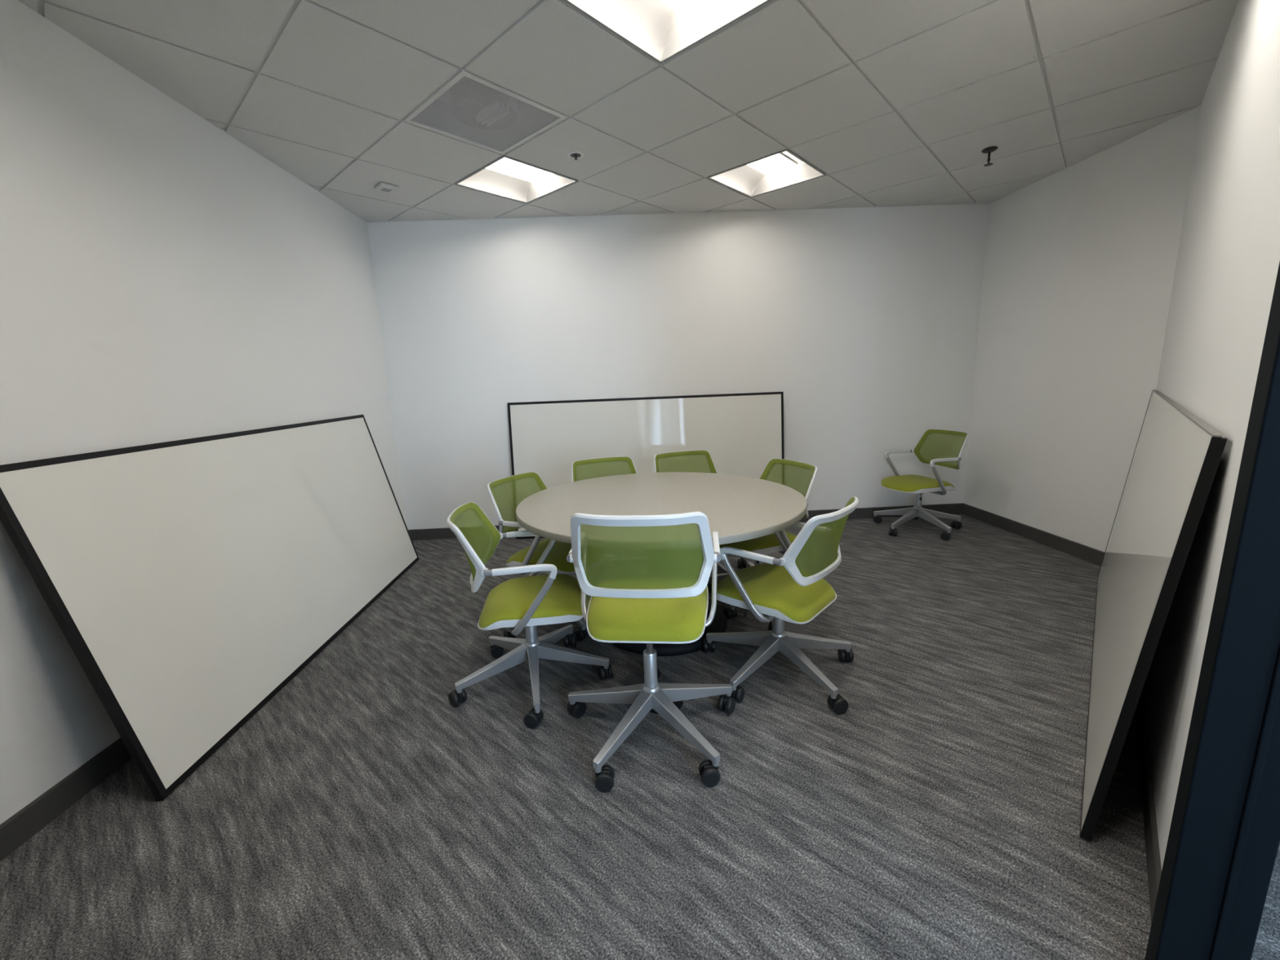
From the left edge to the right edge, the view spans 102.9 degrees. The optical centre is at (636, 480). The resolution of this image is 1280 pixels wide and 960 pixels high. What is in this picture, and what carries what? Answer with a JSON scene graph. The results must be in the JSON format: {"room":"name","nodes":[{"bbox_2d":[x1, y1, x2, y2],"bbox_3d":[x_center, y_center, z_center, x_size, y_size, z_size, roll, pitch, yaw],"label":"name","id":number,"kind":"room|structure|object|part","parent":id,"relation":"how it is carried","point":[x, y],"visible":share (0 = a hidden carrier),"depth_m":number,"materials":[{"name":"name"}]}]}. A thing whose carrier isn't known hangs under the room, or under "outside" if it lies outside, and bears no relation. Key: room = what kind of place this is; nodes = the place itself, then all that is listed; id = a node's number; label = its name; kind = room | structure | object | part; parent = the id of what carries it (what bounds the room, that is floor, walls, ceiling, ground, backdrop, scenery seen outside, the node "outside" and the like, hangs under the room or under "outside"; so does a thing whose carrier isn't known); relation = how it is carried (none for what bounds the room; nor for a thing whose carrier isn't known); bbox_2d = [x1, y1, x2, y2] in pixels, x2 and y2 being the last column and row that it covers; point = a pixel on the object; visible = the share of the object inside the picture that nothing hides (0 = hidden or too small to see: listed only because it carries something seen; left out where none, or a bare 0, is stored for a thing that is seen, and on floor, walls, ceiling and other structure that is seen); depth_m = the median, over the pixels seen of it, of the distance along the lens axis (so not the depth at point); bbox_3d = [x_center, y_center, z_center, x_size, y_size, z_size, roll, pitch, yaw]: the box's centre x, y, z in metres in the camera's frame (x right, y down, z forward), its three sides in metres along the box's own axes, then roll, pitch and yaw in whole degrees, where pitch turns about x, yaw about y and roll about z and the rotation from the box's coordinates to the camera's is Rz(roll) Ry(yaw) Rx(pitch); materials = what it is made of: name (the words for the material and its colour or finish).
{"room":"meeting room","nodes":[
{"label":"meeting room","id":0,"kind":"room"},
{"bbox_2d":[0,0,407,824],"bbox_3d":[-2.098,-0.369,1.604,0.120,3.019,5.970,-3,11,-2],"label":"wall","id":1,"kind":"structure","parent":0,"point":[162,278],"depth_m":2.07,"materials":[{"name":"white paint"}]},
{"bbox_2d":[0,737,132,862],"bbox_3d":[-1.976,1.058,1.889,0.011,0.102,5.730,-3,11,-2],"label":"baseboard","id":2,"kind":"structure","parent":1,"relation":"attached to","point":[37,815],"depth_m":1.74,"materials":[{"name":"rubber"}]},
{"bbox_2d":[570,153,581,157],"bbox_3d":[-0.367,-1.963,3.084,0.065,0.002,0.065,4,13,28],"label":"escutcheon","id":3,"kind":"object","parent":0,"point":[572,155],"depth_m":3.08,"materials":[{"name":"grey metal"}]},
{"bbox_2d":[17,0,1238,222],"bbox_3d":[0.453,-1.808,1.405,5.650,0.280,6.250,-2,11,0],"label":"ceiling","id":4,"kind":"structure","parent":0,"point":[899,103],"depth_m":2.41,"materials":[{"name":"tile"}]},
{"bbox_2d":[373,182,399,194],"bbox_3d":[-1.692,-1.972,3.454,0.124,0.026,0.124,8,15,42],"label":"ceiling sensor","id":5,"kind":"object","parent":4,"relation":"attached to","point":[380,187],"visible":1,"depth_m":3.43,"materials":[{"name":"white plastic"}]},
{"bbox_2d":[403,69,567,154],"bbox_3d":[-0.780,-1.940,2.614,0.596,0.168,0.596,8,15,42],"label":"ceiling vent","id":6,"kind":"object","parent":4,"relation":"in","point":[469,108],"visible":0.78,"depth_m":2.62,"materials":[{"name":"white plastic"}]},
{"bbox_3d":[-0.745,-1.908,2.657,0.200,0.040,0.083,8,15,42],"label":"damper blade","id":7,"kind":"part","parent":6,"relation":"part of","materials":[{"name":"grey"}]},
{"bbox_2d":[454,155,577,203],"bbox_3d":[-0.818,-2.083,3.464,0.590,0.119,0.590,8,15,42],"label":"recessed light","id":8,"kind":"object","parent":4,"relation":"in","point":[505,176],"visible":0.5,"depth_m":3.58,"materials":[{"name":"white plastic"}]},
{"bbox_2d":[486,157,554,182],"bbox_3d":[-0.819,-2.103,3.460,0.224,0.046,0.544,8,15,42],"label":"diffuser","id":9,"kind":"object","parent":8,"relation":"attached to","point":[504,166],"depth_m":3.45,"materials":[{"name":"white plastic"}]},
{"bbox_2d":[568,151,583,159],"bbox_3d":[-0.367,-1.952,3.086,0.094,0.026,0.094,-2,11,0],"label":"sprinkler","id":10,"kind":"object","parent":4,"relation":"attached to","point":[575,155],"visible":1,"depth_m":3.08,"materials":[{"name":"white"}]},
{"bbox_2d":[563,0,771,63],"bbox_3d":[0.121,-1.792,1.806,0.590,0.119,0.590,8,15,42],"label":"recessed light","id":11,"kind":"object","parent":4,"relation":"in","point":[661,29],"visible":1,"depth_m":2.03,"materials":[{"name":"white plastic"}]},
{"bbox_2d":[670,0,718,13],"bbox_3d":[0.121,-1.812,1.802,0.224,0.046,0.544,8,15,42],"label":"diffuser","id":12,"kind":"object","parent":11,"relation":"attached to","point":[689,6],"depth_m":1.97,"materials":[{"name":"white plastic"}]},
{"bbox_2d":[706,148,826,197],"bbox_3d":[0.903,-2.164,3.528,0.590,0.119,0.590,8,15,42],"label":"recessed light","id":13,"kind":"object","parent":4,"relation":"in","point":[784,168],"visible":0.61,"depth_m":3.65,"materials":[{"name":"white plastic"}]},
{"bbox_2d":[747,153,797,177],"bbox_3d":[0.902,-2.185,3.524,0.224,0.046,0.544,8,15,42],"label":"diffuser","id":14,"kind":"object","parent":13,"relation":"attached to","point":[780,165],"depth_m":3.54,"materials":[{"name":"white plastic"}]},
{"bbox_3d":[0.901,-2.207,3.520,0.229,0.012,0.474,8,15,42],"label":"basket rail","id":15,"kind":"part","parent":13,"relation":"part of","materials":[{"name":"grey metal"}]},
{"bbox_2d":[981,146,998,166],"bbox_3d":[2.244,-2.055,3.249,0.088,0.092,0.088,-2,11,0],"label":"sprinkler","id":16,"kind":"object","parent":4,"relation":"attached to","point":[988,150],"visible":1,"depth_m":3.24,"materials":[{"name":"grey metal"}]},
{"bbox_3d":[2.244,-2.049,3.250,0.018,0.072,0.018,-2,11,0],"label":"sprinkler stem","id":17,"kind":"part","parent":16,"relation":"part of","materials":[{"name":"grey metal"}]},
{"bbox_2d":[0,513,1279,959],"bbox_3d":[2.706,1.341,0.032,11.700,0.100,12.500,-2,11,0],"label":"floor","id":18,"kind":"structure","parent":0,"point":[360,812],"depth_m":1.68,"materials":[{"name":"grey carpet"}]},
{"bbox_2d":[0,414,419,801],"bbox_3d":[-1.884,0.308,2.849,0.305,1.192,2.438,-3,11,-3],"label":"whiteboard","id":19,"kind":"object","parent":18,"relation":"on","point":[189,581],"visible":1,"depth_m":2.14,"materials":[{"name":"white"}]},
{"bbox_2d":[446,502,613,728],"bbox_3d":[-0.495,0.538,2.310,0.734,0.836,0.682,-4,11,-7],"label":"office chair","id":20,"kind":"object","parent":18,"relation":"on","point":[527,602],"visible":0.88,"depth_m":2.29,"materials":[{"name":"fabric"}]},
{"bbox_3d":[-0.723,0.284,2.259,0.118,0.250,0.420,-4,11,-7],"label":"backrest","id":21,"kind":"part","parent":20,"relation":"part of","materials":[{"name":"green fabric"}]},
{"bbox_3d":[-0.715,0.285,2.260,0.180,0.304,0.505,-4,11,-7],"label":"backrest frame","id":22,"kind":"part","parent":20,"relation":"part of","materials":[{"name":"white plastic"}]},
{"bbox_3d":[-0.625,0.801,2.515,0.345,0.129,0.054,7,15,40],"label":"leg","id":23,"kind":"part","parent":20,"relation":"part of","materials":[{"name":"silver metal"}]},
{"bbox_3d":[-0.461,0.496,2.126,0.279,0.321,0.130,7,14,38],"label":"arm","id":24,"kind":"part","parent":20,"relation":"part of","materials":[{"name":"silver metal"}]},
{"bbox_2d":[479,573,591,627],"bbox_3d":[-0.456,0.540,2.346,0.490,0.079,0.452,-4,11,-7],"label":"seat cushion","id":25,"kind":"object","parent":20,"relation":"on","point":[505,606],"depth_m":2.22,"materials":[{"name":"fabric"}]},
{"bbox_3d":[-0.518,0.419,2.525,0.130,0.321,0.279,6,14,36],"label":"arm","id":26,"kind":"part","parent":20,"relation":"part of","materials":[{"name":"silver metal"}]},
{"bbox_2d":[487,471,587,641],"bbox_3d":[-0.528,0.409,2.966,0.700,0.836,0.700,3,13,27],"label":"office chair","id":27,"kind":"object","parent":18,"relation":"on","point":[508,492],"visible":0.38,"depth_m":2.89,"materials":[{"name":"fabric"}]},
{"bbox_3d":[-0.594,0.727,2.878,0.054,0.129,0.345,6,14,37],"label":"leg","id":28,"kind":"part","parent":27,"relation":"part of","materials":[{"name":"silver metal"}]},
{"bbox_3d":[-0.698,0.134,3.011,0.118,0.250,0.420,3,13,27],"label":"backrest","id":29,"kind":"part","parent":27,"relation":"part of","materials":[{"name":"green fabric"}]},
{"bbox_3d":[-0.691,0.136,3.008,0.180,0.304,0.505,3,13,27],"label":"backrest frame","id":30,"kind":"part","parent":27,"relation":"part of","materials":[{"name":"white plastic"}]},
{"bbox_3d":[-0.581,0.374,2.767,0.130,0.321,0.279,-6,12,-16],"label":"arm","id":31,"kind":"part","parent":27,"relation":"part of","materials":[{"name":"silver metal"}]},
{"bbox_2d":[506,538,575,572],"bbox_3d":[-0.457,0.421,2.948,0.490,0.079,0.452,3,13,27],"label":"seat cushion","id":32,"kind":"object","parent":27,"relation":"on","point":[557,556],"depth_m":2.82,"materials":[{"name":"fabric"}]},
{"bbox_2d":[568,456,637,577],"bbox_3d":[-0.137,0.302,3.430,0.692,0.836,0.707,-6,12,-19],"label":"office chair","id":33,"kind":"object","parent":18,"relation":"on","point":[583,469],"visible":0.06,"depth_m":3.60,"materials":[{"name":"fabric"}]},
{"bbox_3d":[-0.228,0.005,3.568,0.420,0.250,0.118,-6,12,-19],"label":"backrest","id":34,"kind":"part","parent":33,"relation":"part of","materials":[{"name":"green fabric"}]},
{"bbox_3d":[-0.225,0.008,3.562,0.505,0.304,0.180,-6,12,-19],"label":"backrest frame","id":35,"kind":"part","parent":33,"relation":"part of","materials":[{"name":"white plastic"}]},
{"bbox_2d":[507,391,784,539],"bbox_3d":[0.109,-0.126,4.573,2.438,1.216,0.135,-3,11,-1],"label":"whiteboard","id":36,"kind":"object","parent":18,"relation":"on","point":[741,433],"visible":0.54,"depth_m":4.53,"materials":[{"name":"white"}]},
{"bbox_2d":[566,511,735,791],"bbox_3d":[0.035,0.520,1.967,0.703,0.962,0.699,-1,11,6],"label":"office chair","id":37,"kind":"object","parent":18,"relation":"on","point":[646,578],"visible":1,"depth_m":1.74,"materials":[{"name":"fabric"}]},
{"bbox_3d":[-0.162,0.390,1.952,0.130,0.321,0.279,-11,14,-39],"label":"arm","id":38,"kind":"part","parent":37,"relation":"part of","materials":[{"name":"silver metal"}]},
{"bbox_3d":[0.011,0.243,1.669,0.420,0.250,0.118,-1,11,6],"label":"backrest","id":39,"kind":"part","parent":37,"relation":"part of","materials":[{"name":"green fabric"}]},
{"bbox_3d":[0.011,0.243,1.677,0.505,0.304,0.180,-1,11,6],"label":"backrest frame","id":40,"kind":"part","parent":37,"relation":"part of","materials":[{"name":"white plastic"}]},
{"bbox_2d":[587,586,707,641],"bbox_3d":[0.048,0.465,1.976,0.452,0.079,0.490,-1,11,6],"label":"seat cushion","id":41,"kind":"object","parent":37,"relation":"on","point":[609,619],"depth_m":1.79,"materials":[{"name":"fabric"}]},
{"bbox_3d":[0.172,0.896,1.872,0.054,0.129,0.345,-11,14,-36],"label":"leg","id":42,"kind":"part","parent":37,"relation":"part of","materials":[{"name":"silver metal"}]},
{"bbox_3d":[0.245,0.382,1.907,0.279,0.321,0.130,-11,14,-37],"label":"arm","id":43,"kind":"part","parent":37,"relation":"part of","materials":[{"name":"silver metal"}]},
{"bbox_2d":[515,471,807,656],"bbox_3d":[0.138,0.459,2.844,1.524,0.740,1.524,-2,11,0],"label":"round table","id":44,"kind":"object","parent":18,"relation":"on","point":[738,508],"visible":0.66,"depth_m":2.65,"materials":[{"name":"grey laminate"}]},
{"bbox_2d":[648,700,683,714],"bbox_3d":[0.114,0.957,2.214,0.176,0.010,0.176,-2,11,0],"label":"floor outlet cover","id":45,"kind":"object","parent":18,"relation":"on","point":[678,704],"visible":0.16,"depth_m":2.17,"materials":[{"name":"black"}]},
{"bbox_2d":[653,450,746,573],"bbox_3d":[0.449,0.251,3.570,0.694,0.836,0.696,-6,12,-18],"label":"office chair","id":46,"kind":"object","parent":18,"relation":"on","point":[694,461],"visible":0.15,"depth_m":3.75,"materials":[{"name":"fabric"}]},
{"bbox_3d":[0.342,-0.050,3.729,0.420,0.250,0.118,-6,12,-18],"label":"backrest","id":47,"kind":"part","parent":46,"relation":"part of","materials":[{"name":"green fabric"}]},
{"bbox_3d":[0.344,-0.047,3.722,0.505,0.304,0.180,-6,12,-18],"label":"backrest frame","id":48,"kind":"part","parent":46,"relation":"part of","materials":[{"name":"white plastic"}]},
{"bbox_2d":[706,458,817,619],"bbox_3d":[0.771,0.330,3.103,0.688,0.836,0.694,-7,12,-21],"label":"office chair","id":49,"kind":"object","parent":18,"relation":"on","point":[796,475],"visible":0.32,"depth_m":3.04,"materials":[{"name":"fabric"}]},
{"bbox_3d":[0.645,0.648,3.030,0.054,0.129,0.345,7,14,38],"label":"leg","id":50,"kind":"part","parent":49,"relation":"part of","materials":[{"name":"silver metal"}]},
{"bbox_2d":[719,531,796,551],"bbox_3d":[0.712,0.344,3.102,0.490,0.079,0.452,-7,12,-21],"label":"seat cushion","id":51,"kind":"object","parent":49,"relation":"on","point":[769,543],"depth_m":2.90,"materials":[{"name":"fabric"}]},
{"bbox_3d":[0.813,0.290,2.909,0.130,0.321,0.279,2,12,22],"label":"arm","id":52,"kind":"part","parent":49,"relation":"part of","materials":[{"name":"silver metal"}]},
{"bbox_3d":[0.941,0.043,3.140,0.118,0.250,0.420,-7,12,-21],"label":"backrest","id":53,"kind":"part","parent":49,"relation":"part of","materials":[{"name":"green fabric"}]},
{"bbox_3d":[0.934,0.045,3.137,0.180,0.304,0.505,-7,12,-21],"label":"backrest frame","id":54,"kind":"part","parent":49,"relation":"part of","materials":[{"name":"white plastic"}]},
{"bbox_2d":[702,496,858,714],"bbox_3d":[0.641,0.487,2.337,0.756,0.836,0.701,8,15,42],"label":"office chair","id":55,"kind":"object","parent":18,"relation":"on","point":[792,588],"visible":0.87,"depth_m":2.19,"materials":[{"name":"fabric"}]},
{"bbox_3d":[0.504,0.447,2.179,0.279,0.321,0.130,-3,11,-3],"label":"arm","id":56,"kind":"part","parent":55,"relation":"part of","materials":[{"name":"silver metal"}]},
{"bbox_3d":[0.529,0.803,2.269,0.345,0.129,0.054,-12,15,-41],"label":"leg","id":57,"kind":"part","parent":55,"relation":"part of","materials":[{"name":"silver metal"}]},
{"bbox_2d":[716,563,835,622],"bbox_3d":[0.624,0.494,2.363,0.490,0.079,0.452,8,15,42],"label":"seat cushion","id":58,"kind":"object","parent":55,"relation":"on","point":[772,590],"depth_m":2.24,"materials":[{"name":"fabric"}]},
{"bbox_3d":[0.782,0.378,2.473,0.130,0.321,0.279,-2,11,-1],"label":"arm","id":59,"kind":"part","parent":55,"relation":"part of","materials":[{"name":"silver metal"}]},
{"bbox_3d":[0.798,0.248,2.141,0.180,0.304,0.505,8,15,42],"label":"backrest frame","id":60,"kind":"part","parent":55,"relation":"part of","materials":[{"name":"white plastic"}]},
{"bbox_3d":[0.803,0.247,2.135,0.118,0.250,0.420,8,15,42],"label":"backrest","id":61,"kind":"part","parent":55,"relation":"part of","materials":[{"name":"green"}]},
{"bbox_2d":[873,429,968,540],"bbox_3d":[2.427,0.019,4.342,0.695,0.836,0.677,-5,11,-13],"label":"office chair","id":62,"kind":"object","parent":18,"relation":"on","point":[940,447],"visible":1,"depth_m":4.36,"materials":[{"name":"fabric"}]},
{"bbox_3d":[2.366,-0.097,4.550,0.279,0.321,0.130,5,13,32],"label":"arm","id":63,"kind":"part","parent":62,"relation":"part of","materials":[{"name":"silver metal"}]},
{"bbox_3d":[2.299,0.281,4.548,0.345,0.129,0.054,7,15,41],"label":"leg","id":64,"kind":"part","parent":62,"relation":"part of","materials":[{"name":"silver metal"}]},
{"bbox_2d":[880,475,954,492],"bbox_3d":[2.388,0.027,4.365,0.490,0.079,0.452,-5,11,-13],"label":"seat cushion","id":65,"kind":"object","parent":62,"relation":"on","point":[902,483],"depth_m":4.24,"materials":[{"name":"fabric"}]},
{"bbox_3d":[2.462,-0.024,4.159,0.130,0.321,0.279,4,13,30],"label":"arm","id":66,"kind":"part","parent":62,"relation":"part of","materials":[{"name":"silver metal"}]},
{"bbox_3d":[2.621,-0.265,4.367,0.180,0.304,0.505,-5,11,-13],"label":"backrest frame","id":67,"kind":"part","parent":62,"relation":"part of","materials":[{"name":"white plastic"}]},
{"bbox_3d":[2.628,-0.268,4.369,0.118,0.250,0.420,-5,11,-13],"label":"backrest","id":68,"kind":"part","parent":62,"relation":"part of","materials":[{"name":"green fabric"}]},
{"bbox_2d":[1079,389,1227,842],"bbox_3d":[2.176,0.264,2.241,0.144,1.196,2.500,8,15,42],"label":"whiteboard","id":69,"kind":"object","parent":18,"relation":"on","point":[1177,455],"visible":1,"depth_m":1.60,"materials":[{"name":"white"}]},
{"bbox_3d":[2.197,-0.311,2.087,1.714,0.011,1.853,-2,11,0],"label":"rail","id":70,"kind":"part","parent":69,"relation":"part of","materials":[{"name":"silver metal"}]},
{"bbox_2d":[367,203,989,529],"bbox_3d":[0.500,-1.057,4.552,5.333,3.019,0.120,-3,11,-2],"label":"wall","id":71,"kind":"structure","parent":0,"point":[865,320],"depth_m":4.43,"materials":[{"name":"white paint"}]},
{"bbox_2d":[408,502,963,540],"bbox_3d":[0.500,0.388,4.770,5.191,0.102,0.011,-3,11,-2],"label":"baseboard","id":72,"kind":"structure","parent":71,"relation":"attached to","point":[951,508],"depth_m":4.81,"materials":[{"name":"rubber"}]},
{"bbox_2d":[963,105,1200,551],"bbox_3d":[3.147,-1.008,3.772,0.120,3.019,1.630,-3,11,-2],"label":"wall","id":73,"kind":"structure","parent":0,"point":[1080,260],"depth_m":3.60,"materials":[{"name":"white paint"}]},
{"bbox_2d":[962,502,1104,565],"bbox_3d":[3.138,0.420,4.077,0.011,0.102,1.580,-3,11,-2],"label":"baseboard","id":74,"kind":"structure","parent":73,"relation":"attached to","point":[1081,551],"depth_m":3.98,"materials":[{"name":"rubber"}]},
{"bbox_2d":[1142,0,1279,869],"bbox_3d":[1.199,-0.361,0.898,0.054,3.019,5.859,8,15,42],"label":"wall","id":75,"kind":"structure","parent":0,"point":[1228,260],"depth_m":1.45,"materials":[{"name":"white paint"}]},
{"bbox_2d":[1135,688,1161,924],"bbox_3d":[2.132,0.837,2.174,0.011,0.102,3.109,8,15,42],"label":"baseboard","id":76,"kind":"structure","parent":75,"relation":"attached to","point":[1151,837],"depth_m":1.51,"materials":[{"name":"rubber"}]},
{"bbox_2d":[1144,261,1279,959],"bbox_3d":[0.616,0.062,0.346,0.106,2.449,1.299,8,15,42],"label":"door frame","id":77,"kind":"structure","parent":75,"relation":"in","point":[1224,840],"depth_m":0.85,"materials":[{"name":"black metal"}]}
]}

